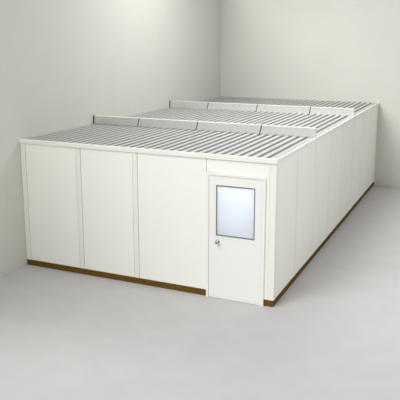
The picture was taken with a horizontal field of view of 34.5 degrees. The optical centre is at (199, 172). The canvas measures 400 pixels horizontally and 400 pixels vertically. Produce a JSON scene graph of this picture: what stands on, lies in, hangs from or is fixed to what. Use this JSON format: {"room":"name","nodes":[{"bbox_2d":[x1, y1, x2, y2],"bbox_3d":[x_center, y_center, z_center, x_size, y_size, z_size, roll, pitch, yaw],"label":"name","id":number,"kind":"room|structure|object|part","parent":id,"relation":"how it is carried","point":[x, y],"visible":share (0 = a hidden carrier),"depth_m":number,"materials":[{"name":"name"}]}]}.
{"room":"warehouse interior","nodes":[
{"label":"warehouse interior","id":0,"kind":"room"},
{"bbox_2d":[0,0,220,276],"bbox_3d":[-2.640,-1.808,14.785,0.200,6.600,15.906,5,13,24],"label":"wall","id":1,"kind":"structure","parent":0,"point":[64,63],"depth_m":14.52,"materials":[{"name":"white paint"}]},
{"bbox_2d":[0,185,399,399],"bbox_3d":[3.470,3.237,7.281,18.200,0.200,26.606,5,13,24],"label":"floor","id":2,"kind":"structure","parent":0,"point":[334,333],"depth_m":10.14,"materials":[{"name":"concrete"}]},
{"bbox_2d":[19,96,378,306],"bbox_3d":[0.973,-0.220,16.485,5.292,2.794,10.501,5,13,24],"label":"modular office","id":3,"kind":"object","parent":2,"relation":"on","point":[229,198],"visible":1,"depth_m":12.19,"materials":[{"name":"plastic"}]},
{"bbox_3d":[-3.484,0.590,12.966,0.108,2.408,0.081,5,13,24],"label":"corner post","id":4,"kind":"part","parent":3,"relation":"part of","materials":[{"name":"white metal"}]},
{"bbox_3d":[-2.888,0.645,12.702,1.185,2.408,0.065,5,13,24],"label":"wall panel","id":5,"kind":"part","parent":3,"relation":"part of","materials":[{"name":"plastic"}]},
{"bbox_3d":[-1.735,0.751,12.197,1.120,2.408,0.065,5,13,24],"label":"wall panel","id":6,"kind":"part","parent":3,"relation":"part of","materials":[{"name":"plastic"}]},
{"bbox_3d":[-1.131,-0.402,11.647,5.292,0.075,0.063,5,13,24],"label":"roof trim","id":7,"kind":"part","parent":3,"relation":"part of","materials":[{"name":"white metal"}]},
{"bbox_3d":[-0.502,0.864,11.656,1.363,2.408,0.065,5,13,24],"label":"wall panel","id":8,"kind":"part","parent":3,"relation":"part of","materials":[{"name":"plastic"}]},
{"bbox_3d":[0.620,1.146,11.191,1.080,2.290,0.105,5,13,24],"label":"door frame","id":9,"kind":"part","parent":3,"relation":"part of","materials":[{"name":"metal"}]},
{"bbox_3d":[0.610,1.173,11.181,0.969,2.230,0.045,5,13,24],"label":"door","id":10,"kind":"part","parent":3,"relation":"part of","materials":[{"name":"metal"}]},
{"bbox_3d":[0.624,-0.099,10.940,1.080,0.230,0.065,5,13,24],"label":"wall panel","id":11,"kind":"part","parent":3,"relation":"part of","materials":[{"name":"plastic"}]},
{"bbox_3d":[1.237,1.019,10.915,0.115,2.408,0.116,5,13,24],"label":"corner post","id":12,"kind":"part","parent":3,"relation":"part of","materials":[{"name":"white metal"}]},
{"bbox_3d":[1.515,0.899,11.490,0.075,2.408,1.166,5,13,24],"label":"wall panel","id":13,"kind":"part","parent":3,"relation":"part of","materials":[{"name":"plastic"}]},
{"bbox_3d":[2.036,0.660,12.630,0.075,2.408,1.250,5,13,24],"label":"wall panel","id":14,"kind":"part","parent":3,"relation":"part of","materials":[{"name":"plastic"}]},
{"bbox_3d":[2.575,0.413,13.808,0.075,2.408,1.250,5,13,24],"label":"wall panel","id":15,"kind":"part","parent":3,"relation":"part of","materials":[{"name":"plastic"}]},
{"bbox_3d":[3.388,-1.155,15.240,0.044,0.075,10.402,5,13,24],"label":"roof trim","id":16,"kind":"part","parent":3,"relation":"part of","materials":[{"name":"white metal"}]},
{"bbox_3d":[3.114,0.167,14.986,0.075,2.408,1.250,5,13,24],"label":"wall panel","id":17,"kind":"part","parent":3,"relation":"part of","materials":[{"name":"plastic"}]},
{"bbox_3d":[3.653,-0.080,16.164,0.075,2.408,1.250,5,13,24],"label":"wall panel","id":18,"kind":"part","parent":3,"relation":"part of","materials":[{"name":"plastic"}]},
{"bbox_3d":[4.192,-0.327,17.341,0.075,2.408,1.250,5,13,24],"label":"wall panel","id":19,"kind":"part","parent":3,"relation":"part of","materials":[{"name":"plastic"}]},
{"bbox_3d":[4.731,-0.574,18.519,0.075,2.408,1.250,5,13,24],"label":"wall panel","id":20,"kind":"part","parent":3,"relation":"part of","materials":[{"name":"plastic"}]},
{"bbox_3d":[5.227,-0.801,19.604,0.075,2.408,1.042,5,13,24],"label":"wall panel","id":21,"kind":"part","parent":3,"relation":"part of","materials":[{"name":"plastic"}]},
{"bbox_3d":[5.447,-0.909,20.121,0.116,2.408,0.091,5,13,24],"label":"corner post","id":22,"kind":"part","parent":3,"relation":"part of","materials":[{"name":"white metal"}]},
{"bbox_2d":[221,0,399,186],"bbox_3d":[8.865,-2.561,18.378,18.200,6.600,0.200,5,13,24],"label":"wall","id":23,"kind":"structure","parent":0,"point":[326,50],"depth_m":20.31,"materials":[{"name":"white paint"}]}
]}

